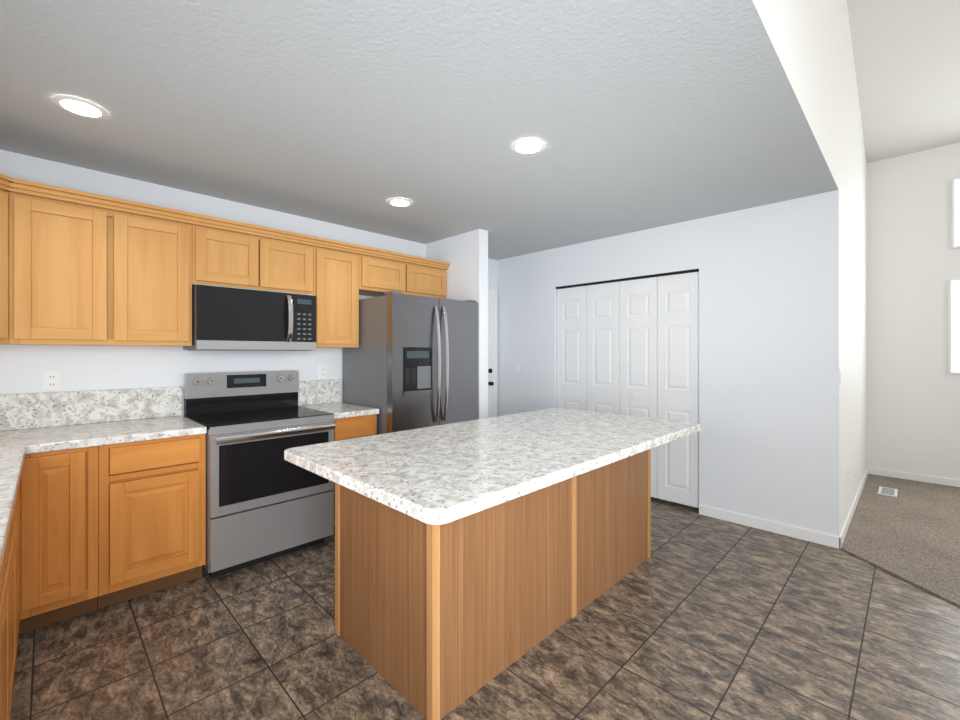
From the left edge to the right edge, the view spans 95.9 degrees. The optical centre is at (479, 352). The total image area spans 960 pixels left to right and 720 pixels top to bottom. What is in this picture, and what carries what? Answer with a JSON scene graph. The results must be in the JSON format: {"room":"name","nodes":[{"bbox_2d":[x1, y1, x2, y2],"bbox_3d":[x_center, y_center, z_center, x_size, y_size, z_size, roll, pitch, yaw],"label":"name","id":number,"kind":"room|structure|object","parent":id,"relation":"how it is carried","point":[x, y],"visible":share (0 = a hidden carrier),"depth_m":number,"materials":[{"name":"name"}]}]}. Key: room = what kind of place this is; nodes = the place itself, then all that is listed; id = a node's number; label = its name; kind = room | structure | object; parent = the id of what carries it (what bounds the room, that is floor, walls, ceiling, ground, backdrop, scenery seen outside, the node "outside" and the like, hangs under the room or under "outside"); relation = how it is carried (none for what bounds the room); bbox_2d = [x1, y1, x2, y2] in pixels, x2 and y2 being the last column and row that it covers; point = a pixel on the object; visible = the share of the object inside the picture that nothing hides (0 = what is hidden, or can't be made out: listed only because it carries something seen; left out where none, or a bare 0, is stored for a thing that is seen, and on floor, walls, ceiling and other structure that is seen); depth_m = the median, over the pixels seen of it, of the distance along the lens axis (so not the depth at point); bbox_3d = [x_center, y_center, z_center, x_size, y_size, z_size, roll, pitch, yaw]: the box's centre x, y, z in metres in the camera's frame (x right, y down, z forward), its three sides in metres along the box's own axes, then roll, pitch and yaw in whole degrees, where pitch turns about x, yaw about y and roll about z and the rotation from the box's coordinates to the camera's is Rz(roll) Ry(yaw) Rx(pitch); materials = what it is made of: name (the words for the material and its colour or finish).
{"room":"kitchen","nodes":[
{"label":"kitchen","id":0,"kind":"room"},
{"bbox_2d":[0,149,496,415],"bbox_3d":[-1.457,0.110,3.649,0.120,2.460,4.820,0,0,45],"label":"wall","id":1,"kind":"structure","parent":0,"point":[80,368],"depth_m":2.86,"materials":[{"name":"white paint"}]},
{"bbox_2d":[0,190,10,344],"bbox_3d":[-2.609,-0.427,1.990,0.594,0.765,0.603,0,0,45],"label":"upper cabinet","id":2,"kind":"object","parent":1,"relation":"attached to","point":[4,267],"visible":0.73,"depth_m":2.14,"materials":[{"name":"brown wood"}]},
{"bbox_2d":[0,173,449,269],"bbox_3d":[-1.336,-0.840,3.001,0.307,0.060,3.170,0,0,45],"label":"crown molding","id":3,"kind":"structure","parent":2,"relation":"on","point":[25,187],"depth_m":2.69,"materials":[{"name":"brown wood"}]},
{"bbox_2d":[43,370,59,390],"bbox_3d":[-2.493,0.160,2.521,0.008,0.115,0.072,0,0,45],"label":"electrical outlet plate","id":4,"kind":"object","parent":1,"relation":"attached to","point":[51,380],"visible":1,"depth_m":2.52,"materials":[{"name":"white plastic"}]},
{"bbox_2d":[9,192,191,345],"bbox_3d":[-2.205,-0.427,2.567,0.349,0.765,0.783,0,0,45],"label":"upper cabinet","id":5,"kind":"object","parent":1,"relation":"attached to","point":[80,275],"visible":1,"depth_m":2.40,"materials":[{"name":"brown wood"}]},
{"bbox_2d":[183,284,315,350],"bbox_3d":[-1.614,-0.225,3.084,0.454,0.414,0.758,0,0,45],"label":"over-the-range microwave","id":6,"kind":"object","parent":1,"relation":"attached to","point":[225,318],"visible":1,"depth_m":2.92,"materials":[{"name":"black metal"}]},
{"bbox_2d":[192,225,312,294],"bbox_3d":[-1.651,-0.622,3.122,0.349,0.376,0.782,0,0,45],"label":"upper cabinet","id":7,"kind":"object","parent":1,"relation":"attached to","point":[227,258],"visible":0.85,"depth_m":2.96,"materials":[{"name":"brown wood"}]},
{"bbox_2d":[319,365,326,378],"bbox_3d":[-1.333,0.160,3.681,0.008,0.115,0.072,0,0,45],"label":"electrical outlet plate","id":8,"kind":"object","parent":1,"relation":"attached to","point":[322,371],"visible":1,"depth_m":3.67,"materials":[{"name":"white plastic"}]},
{"bbox_2d":[313,247,358,347],"bbox_3d":[-1.238,-0.427,3.534,0.349,0.765,0.382,0,0,45],"label":"upper cabinet","id":9,"kind":"object","parent":1,"relation":"attached to","point":[335,282],"visible":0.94,"depth_m":3.41,"materials":[{"name":"brown wood"}]},
{"bbox_2d":[359,255,446,298],"bbox_3d":[-0.768,-0.667,4.004,0.349,0.285,0.947,0,0,45],"label":"upper cabinet","id":10,"kind":"object","parent":1,"relation":"attached to","point":[378,277],"visible":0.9,"depth_m":3.83,"materials":[{"name":"brown wood"}]},
{"bbox_2d":[488,289,496,417],"bbox_3d":[-0.111,0.295,4.859,0.069,2.090,0.915,0,0,45],"label":"hall door","id":11,"kind":"structure","parent":1,"relation":"in","point":[492,353],"depth_m":5.14,"materials":[{"name":"white"}]},
{"bbox_2d":[298,379,378,418],"bbox_3d":[-1.137,0.348,3.419,0.654,0.240,0.382,0,0,45],"label":"countertop","id":12,"kind":"structure","parent":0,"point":[322,395],"depth_m":3.57,"materials":[{"name":"stone"}]},
{"bbox_2d":[0,0,838,259],"bbox_3d":[-0.287,-1.170,2.564,3.309,0.100,4.700,0,0,45],"label":"ceiling","id":13,"kind":"structure","parent":0,"point":[636,115],"depth_m":1.98,"materials":[{"name":"grey paint"}]},
{"bbox_2d":[52,95,108,118],"bbox_3d":[-1.814,-1.113,1.969,0.190,0.006,0.190,0,0,45],"label":"recessed light","id":14,"kind":"object","parent":13,"relation":"in","point":[81,107],"visible":0.92,"depth_m":1.96,"materials":[{"name":"white"}]},
{"bbox_2d":[387,198,412,206],"bbox_3d":[-0.594,-1.113,3.210,0.190,0.006,0.190,0,0,45],"label":"recessed light","id":15,"kind":"object","parent":13,"relation":"in","point":[400,202],"visible":0.92,"depth_m":3.20,"materials":[{"name":"white"}]},
{"bbox_2d":[511,138,545,154],"bbox_3d":[0.262,-1.113,2.341,0.190,0.006,0.190,0,0,45],"label":"recessed light","id":16,"kind":"object","parent":13,"relation":"in","point":[527,145],"visible":0.94,"depth_m":2.33,"materials":[{"name":"white"}]},
{"bbox_2d":[425,229,487,418],"bbox_3d":[-0.244,0.110,4.221,0.785,2.460,0.115,0,0,45],"label":"wall","id":17,"kind":"structure","parent":0,"point":[465,255],"depth_m":3.97,"materials":[{"name":"white paint"}]},
{"bbox_2d":[10,497,959,719],"bbox_3d":[1.619,1.380,2.383,8.620,0.080,7.380,0,0,45],"label":"floor","id":18,"kind":"structure","parent":0,"point":[696,616],"depth_m":1.95,"materials":[{"name":"brown tile"}]},
{"bbox_2d":[0,477,20,719],"bbox_3d":[-1.875,0.904,1.292,2.579,0.871,0.654,0,0,45],"label":"base cabinet","id":19,"kind":"object","parent":18,"relation":"on","point":[10,592],"visible":0.71,"depth_m":1.43,"materials":[{"name":"brown wood"}]},
{"bbox_2d":[0,393,39,569],"bbox_3d":[-1.862,0.348,1.305,2.619,0.240,0.690,0,0,45],"label":"countertop","id":20,"kind":"structure","parent":19,"relation":"on","point":[30,423],"depth_m":2.07,"materials":[{"name":"stone"}]},
{"bbox_2d":[40,386,206,452],"bbox_3d":[-2.062,0.348,2.492,0.660,0.240,0.706,0,0,45],"label":"countertop","id":21,"kind":"structure","parent":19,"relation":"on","point":[69,419],"depth_m":2.57,"materials":[{"name":"stone"}]},
{"bbox_2d":[19,446,97,634],"bbox_3d":[-2.245,0.904,2.308,0.619,0.871,0.280,0,0,45],"label":"base cabinet","id":22,"kind":"object","parent":18,"relation":"on","point":[59,536],"visible":0.83,"depth_m":2.09,"materials":[{"name":"brown wood"}]},
{"bbox_2d":[97,434,205,609],"bbox_3d":[-1.978,0.904,2.575,0.619,0.871,0.472,0,0,45],"label":"base cabinet","id":23,"kind":"object","parent":18,"relation":"on","point":[151,516],"visible":0.85,"depth_m":2.34,"materials":[{"name":"brown wood"}]},
{"bbox_2d":[184,370,334,577],"bbox_3d":[-1.500,0.740,2.971,0.726,1.200,0.756,0,0,45],"label":"range","id":24,"kind":"object","parent":18,"relation":"on","point":[265,500],"visible":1,"depth_m":2.77,"materials":[{"name":"silver metal"}]},
{"bbox_2d":[324,414,376,537],"bbox_3d":[-1.136,0.904,3.417,0.619,0.871,0.381,0,0,45],"label":"base cabinet","id":25,"kind":"object","parent":18,"relation":"on","point":[354,427],"visible":0.15,"depth_m":3.19,"materials":[{"name":"brown wood"}]},
{"bbox_2d":[342,291,477,434],"bbox_3d":[-0.586,0.436,3.803,0.833,1.808,0.903,0,0,45],"label":"fridge","id":26,"kind":"object","parent":18,"relation":"on","point":[410,362],"visible":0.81,"depth_m":3.48,"materials":[{"name":"silver metal"}]},
{"bbox_2d":[335,449,650,719],"bbox_3d":[0.212,0.906,2.454,0.742,0.868,1.822,0,0,45],"label":"kitchen island","id":27,"kind":"object","parent":18,"relation":"on","point":[436,622],"visible":0.65,"depth_m":1.85,"materials":[{"name":"brown wood"}]},
{"bbox_2d":[284,408,700,524],"bbox_3d":[0.237,0.450,2.284,1.085,0.043,2.095,0,0,45],"label":"island countertop","id":28,"kind":"structure","parent":27,"relation":"on","point":[441,474],"depth_m":1.81,"materials":[{"name":"stone"}]},
{"bbox_2d":[497,190,840,536],"bbox_3d":[1.566,0.110,4.331,3.190,2.460,0.660,0,0,45],"label":"wall","id":29,"kind":"structure","parent":0,"point":[769,357],"depth_m":3.35,"materials":[{"name":"white paint"}]},
{"bbox_2d":[514,363,518,372],"bbox_3d":[0.421,0.170,5.003,0.072,0.115,0.008,0,0,45],"label":"switch plate","id":30,"kind":"object","parent":29,"relation":"attached to","point":[516,367],"visible":1,"depth_m":5.00,"materials":[{"name":"white plastic"}]},
{"bbox_2d":[556,269,698,507],"bbox_3d":[1.340,0.300,4.147,1.446,2.009,0.080,0,0,45],"label":"bifold door","id":31,"kind":"structure","parent":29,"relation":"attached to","point":[628,346],"depth_m":3.98,"materials":[{"name":"white wood"}]},
{"bbox_2d":[699,504,837,548],"bbox_3d":[2.135,1.299,3.286,0.888,0.082,0.013,0,0,45],"label":"baseboard","id":32,"kind":"structure","parent":29,"relation":"attached to","point":[829,540],"depth_m":3.23,"materials":[{"name":"white wood"}]},
{"bbox_2d":[752,0,866,529],"bbox_3d":[1.662,-1.960,2.256,0.120,6.600,7.260,0,0,45],"label":"wall","id":33,"kind":"structure","parent":0,"point":[811,40],"depth_m":3.17,"materials":[{"name":"white paint"}]},
{"bbox_2d":[839,369,841,385],"bbox_3d":[2.514,0.170,3.016,0.008,0.115,0.072,0,0,45],"label":"switch plate","id":34,"kind":"object","parent":33,"relation":"attached to","point":[840,377],"visible":1,"depth_m":2.99,"materials":[{"name":"white plastic"}]},
{"bbox_2d":[838,467,869,548],"bbox_3d":[3.361,1.299,3.860,0.013,0.082,2.558,0,0,45],"label":"baseboard","id":35,"kind":"structure","parent":33,"relation":"attached to","point":[842,535],"depth_m":3.51,"materials":[{"name":"white wood"}]},
{"bbox_2d":[841,474,959,606],"bbox_3d":[3.615,1.334,1.291,4.014,0.012,5.862,0,0,45],"label":"carpet floor","id":36,"kind":"structure","parent":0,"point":[910,533],"depth_m":3.19,"materials":[{"name":"beige carpet"}]},
{"bbox_2d":[878,486,897,496],"bbox_3d":[3.903,1.325,4.144,0.130,0.006,0.300,0,0,45],"label":"floor vent","id":37,"kind":"object","parent":36,"relation":"in","point":[887,491],"visible":0.98,"depth_m":4.13,"materials":[{"name":"white metal"}]},
{"bbox_2d":[847,0,959,163],"bbox_3d":[3.164,-3.229,0.838,4.250,2.351,7.380,0,0,45],"label":"ceiling","id":38,"kind":"structure","parent":0,"point":[906,53],"depth_m":3.76,"materials":[{"name":"white paint"}]},
{"bbox_2d":[867,142,959,479],"bbox_3d":[5.731,-1.960,3.405,4.250,6.600,0.120,0,0,45],"label":"wall","id":39,"kind":"structure","parent":0,"point":[913,384],"depth_m":4.53,"materials":[{"name":"white paint"}]},
{"bbox_2d":[870,468,959,486],"bbox_3d":[5.684,1.299,3.358,4.010,0.082,0.013,0,0,45],"label":"baseboard","id":40,"kind":"structure","parent":39,"relation":"attached to","point":[882,472],"depth_m":4.50,"materials":[{"name":"white wood"}]},
{"bbox_2d":[949,278,959,373],"bbox_3d":[5.110,-0.265,3.922,1.176,0.946,0.024,0,0,45],"label":"window","id":41,"kind":"structure","parent":39,"relation":"in","point":[954,326],"depth_m":4.31,"materials":[{"name":"white"}]},
{"bbox_2d":[951,177,959,248],"bbox_3d":[5.117,-1.390,3.915,1.156,0.696,0.024,0,0,45],"label":"window","id":42,"kind":"structure","parent":39,"relation":"in","point":[955,212],"depth_m":4.31,"materials":[{"name":"white"}]}
]}

